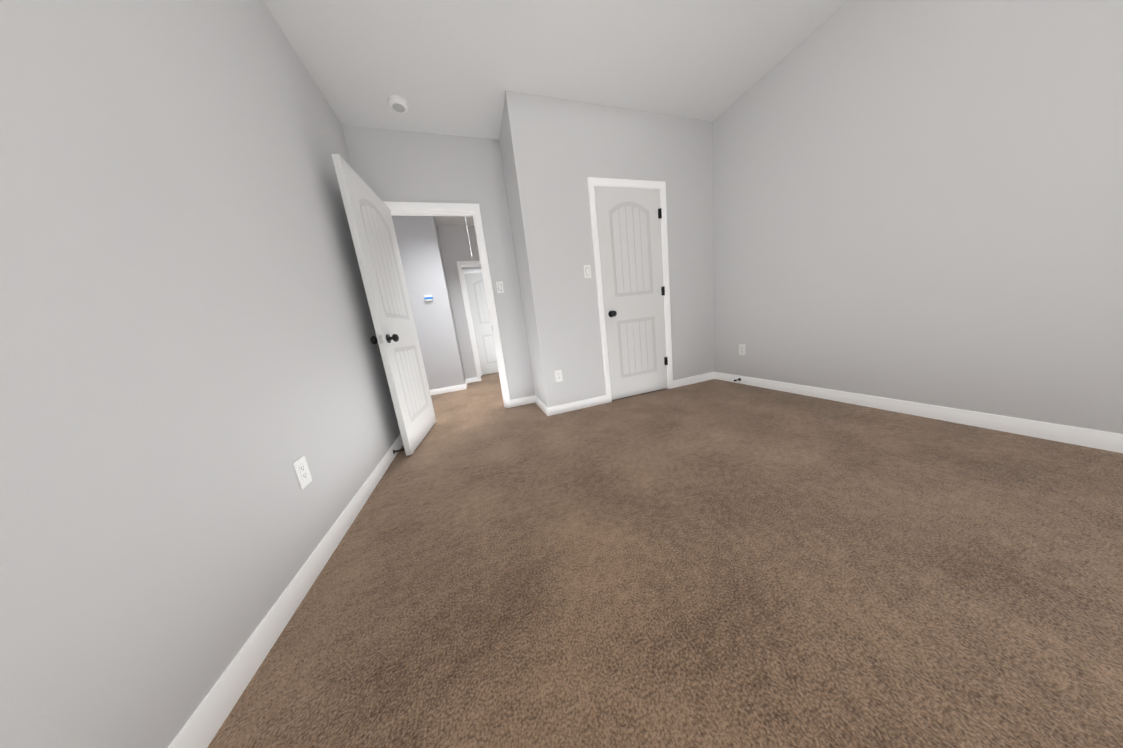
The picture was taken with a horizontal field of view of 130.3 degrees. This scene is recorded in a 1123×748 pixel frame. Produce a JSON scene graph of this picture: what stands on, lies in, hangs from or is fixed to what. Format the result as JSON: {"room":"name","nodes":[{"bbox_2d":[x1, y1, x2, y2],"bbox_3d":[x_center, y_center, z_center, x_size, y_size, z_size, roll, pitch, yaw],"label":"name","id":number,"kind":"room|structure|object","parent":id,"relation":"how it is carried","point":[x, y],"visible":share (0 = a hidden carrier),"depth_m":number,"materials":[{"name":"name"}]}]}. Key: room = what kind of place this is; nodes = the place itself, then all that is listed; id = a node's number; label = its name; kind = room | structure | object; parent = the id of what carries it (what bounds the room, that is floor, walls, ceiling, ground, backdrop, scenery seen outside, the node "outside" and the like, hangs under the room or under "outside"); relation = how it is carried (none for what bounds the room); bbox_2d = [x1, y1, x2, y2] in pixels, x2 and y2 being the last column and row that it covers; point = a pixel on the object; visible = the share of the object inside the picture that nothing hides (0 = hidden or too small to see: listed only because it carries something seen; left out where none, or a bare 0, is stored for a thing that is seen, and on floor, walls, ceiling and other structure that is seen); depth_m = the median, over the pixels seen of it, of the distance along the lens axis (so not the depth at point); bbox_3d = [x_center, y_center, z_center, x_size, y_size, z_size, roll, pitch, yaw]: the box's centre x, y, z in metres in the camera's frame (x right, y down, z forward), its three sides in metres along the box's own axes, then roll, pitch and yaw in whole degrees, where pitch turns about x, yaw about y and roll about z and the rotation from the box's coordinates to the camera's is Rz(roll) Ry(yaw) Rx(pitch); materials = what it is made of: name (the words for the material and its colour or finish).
{"room":"empty bedroom","nodes":[
{"label":"empty bedroom","id":0,"kind":"room"},
{"bbox_2d":[0,0,400,747],"bbox_3d":[-1.053,-0.498,0.347,0.120,2.790,4.600,-10,11,-17],"label":"wall","id":1,"kind":"structure","parent":0,"point":[192,370],"depth_m":0.65,"materials":[{"name":"white paint"}]},
{"bbox_2d":[168,434,402,747],"bbox_3d":[-0.814,0.819,0.562,0.014,0.084,4.480,-10,11,-17],"label":"baseboard","id":2,"kind":"structure","parent":1,"relation":"attached to","point":[204,722],"depth_m":0.77,"materials":[{"name":"white wood"}]},
{"bbox_2d":[292,456,311,488],"bbox_3d":[-1.045,0.397,1.050,0.007,0.115,0.070,-10,11,-17],"label":"electrical outlet","id":3,"kind":"object","parent":1,"relation":"attached to","point":[302,472],"visible":1,"depth_m":1.04,"materials":[{"name":"white plastic"}]},
{"bbox_2d":[391,215,465,389],"bbox_3d":[-2.653,-1.004,4.001,1.770,2.790,0.550,-10,11,-17],"label":"wall","id":4,"kind":"structure","parent":0,"point":[419,246],"depth_m":3.92,"materials":[{"name":"grey paint"}]},
{"bbox_2d":[424,295,432,300],"bbox_3d":[-1.992,-1.139,3.896,0.112,0.080,0.027,-10,11,-17],"label":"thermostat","id":5,"kind":"object","parent":4,"relation":"attached to","point":[428,297],"visible":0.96,"depth_m":3.88,"materials":[{"name":"white plastic"}]},
{"bbox_2d":[430,383,466,394],"bbox_3d":[-2.401,0.355,3.990,1.784,0.084,0.014,-10,11,-17],"label":"baseboard","id":6,"kind":"structure","parent":4,"relation":"attached to","point":[450,389],"depth_m":4.16,"materials":[{"name":"white wood"}]},
{"bbox_2d":[342,125,534,399],"bbox_3d":[-1.093,-0.933,2.656,1.300,2.790,0.120,-10,11,-17],"label":"wall","id":7,"kind":"structure","parent":0,"point":[388,165],"depth_m":2.49,"materials":[{"name":"white paint"}]},
{"bbox_2d":[332,154,435,455],"bbox_3d":[-1.365,-0.430,2.161,0.182,2.030,0.779,-9,11,-11],"label":"entry door","id":8,"kind":"structure","parent":7,"relation":"in","point":[370,220],"depth_m":2.00,"materials":[{"name":"white wood"}]},
{"bbox_2d":[383,201,510,407],"bbox_3d":[-1.133,-0.586,2.695,0.890,2.107,0.156,-10,11,-17],"label":"door frame","id":9,"kind":"structure","parent":7,"relation":"attached to","point":[428,209],"depth_m":2.61,"materials":[{"name":"white wood"}]},
{"bbox_2d":[496,281,503,292],"bbox_3d":[-0.648,-0.915,2.740,0.070,0.115,0.010,-10,11,-17],"label":"light switch","id":10,"kind":"object","parent":7,"relation":"attached to","point":[499,286],"visible":1,"depth_m":2.74,"materials":[{"name":"white plastic"}]},
{"bbox_2d":[437,225,479,378],"bbox_3d":[-1.027,-1.359,4.853,2.150,2.790,0.120,-10,11,-17],"label":"wall","id":11,"kind":"structure","parent":0,"point":[455,244],"depth_m":4.48,"materials":[{"name":"white paint"}]},
{"bbox_2d":[461,266,481,371],"bbox_3d":[-1.293,-1.396,5.210,1.870,2.790,0.730,-10,11,-17],"label":"wall","id":12,"kind":"structure","parent":0,"point":[475,267],"depth_m":5.10,"materials":[{"name":"white paint"}]},
{"bbox_2d":[457,261,481,380],"bbox_3d":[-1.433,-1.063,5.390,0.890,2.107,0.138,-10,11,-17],"label":"door frame","id":13,"kind":"structure","parent":12,"relation":"attached to","point":[465,271],"depth_m":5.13,"materials":[{"name":"white wood"}]},
{"bbox_2d":[464,273,497,374],"bbox_3d":[-1.424,-1.038,5.396,0.771,2.030,0.182,-10,11,-17],"label":"hall door","id":14,"kind":"structure","parent":12,"relation":"in","point":[480,317],"depth_m":5.31,"materials":[{"name":"white wood"}]},
{"bbox_2d":[499,106,543,402],"bbox_3d":[-0.356,-1.022,2.662,0.120,2.790,0.550,-10,11,-17],"label":"wall","id":15,"kind":"structure","parent":0,"point":[516,228],"depth_m":2.55,"materials":[{"name":"white paint"}]},
{"bbox_2d":[532,395,547,411],"bbox_3d":[-0.225,0.327,2.781,0.014,0.084,0.550,-10,11,-17],"label":"baseboard","id":16,"kind":"structure","parent":15,"relation":"attached to","point":[534,399],"depth_m":2.82,"materials":[{"name":"white wood"}]},
{"bbox_2d":[263,0,847,224],"bbox_3d":[-0.575,-2.046,1.720,4.940,0.390,7.550,-10,11,-17],"label":"ceiling","id":17,"kind":"structure","parent":0,"point":[453,67],"depth_m":1.80,"materials":[{"name":"white paint"}]},
{"bbox_2d":[388,95,407,112],"bbox_3d":[-1.277,-2.100,2.035,0.136,0.038,0.136,-10,11,-17],"label":"smoke detector","id":18,"kind":"object","parent":17,"relation":"attached to","point":[398,104],"visible":1,"depth_m":2.01,"materials":[{"name":"white plastic"}]},
{"bbox_2d":[504,90,713,406],"bbox_3d":[0.682,-1.140,2.637,2.100,2.790,0.120,-10,11,-17],"label":"wall","id":19,"kind":"structure","parent":0,"point":[561,150],"depth_m":2.44,"materials":[{"name":"white paint"}]},
{"bbox_2d":[555,370,562,381],"bbox_3d":[-0.027,0.020,2.505,0.070,0.115,0.007,-10,11,-17],"label":"electrical outlet","id":20,"kind":"object","parent":19,"relation":"attached to","point":[558,376],"visible":1,"depth_m":2.50,"materials":[{"name":"white plastic"}]},
{"bbox_2d":[544,395,606,415],"bbox_3d":[0.165,0.313,2.610,0.651,0.084,0.014,-10,11,-17],"label":"baseboard","id":21,"kind":"structure","parent":19,"relation":"attached to","point":[585,403],"depth_m":2.60,"materials":[{"name":"white wood"}]},
{"bbox_2d":[584,265,590,277],"bbox_3d":[0.246,-0.965,2.447,0.070,0.115,0.010,-10,11,-17],"label":"light switch","id":22,"kind":"object","parent":19,"relation":"attached to","point":[587,271],"visible":1,"depth_m":2.44,"materials":[{"name":"white plastic"}]},
{"bbox_2d":[587,177,672,402],"bbox_3d":[0.731,-0.807,2.694,0.840,2.107,0.138,-10,11,-17],"label":"door frame","id":23,"kind":"structure","parent":19,"relation":"attached to","point":[621,183],"depth_m":2.57,"materials":[{"name":"white wood"}]},
{"bbox_2d":[594,186,667,399],"bbox_3d":[0.742,-0.776,2.670,0.728,2.030,0.182,-10,11,-17],"label":"closet door","id":24,"kind":"structure","parent":19,"relation":"in","point":[629,232],"depth_m":2.63,"materials":[{"name":"white wood"}]},
{"bbox_2d":[673,372,715,387],"bbox_3d":[1.537,0.069,3.035,0.583,0.084,0.014,-10,11,-17],"label":"baseboard","id":25,"kind":"structure","parent":19,"relation":"attached to","point":[712,375],"depth_m":3.03,"materials":[{"name":"white wood"}]},
{"bbox_2d":[207,372,1122,747],"bbox_3d":[-0.270,0.525,2.209,4.940,0.080,7.550,-10,11,-17],"label":"floor","id":26,"kind":"structure","parent":0,"point":[715,564],"depth_m":0.80,"materials":[{"name":"carpet"}]},
{"bbox_2d":[713,0,1122,433],"bbox_3d":[2.367,-1.040,1.061,0.120,2.790,4.170,-10,11,-17],"label":"wall","id":27,"kind":"structure","parent":0,"point":[918,201],"depth_m":1.51,"materials":[{"name":"white paint"}]},
{"bbox_2d":[739,344,745,354],"bbox_3d":[1.914,-0.258,2.753,0.007,0.115,0.070,-10,11,-17],"label":"electrical outlet","id":28,"kind":"object","parent":27,"relation":"attached to","point":[742,349],"visible":1,"depth_m":2.75,"materials":[{"name":"white plastic"}]},
{"bbox_2d":[716,372,1122,452],"bbox_3d":[2.461,0.291,1.293,0.014,0.084,3.930,-10,11,-17],"label":"baseboard","id":29,"kind":"structure","parent":27,"relation":"attached to","point":[1109,441],"depth_m":1.53,"materials":[{"name":"white wood"}]}
]}

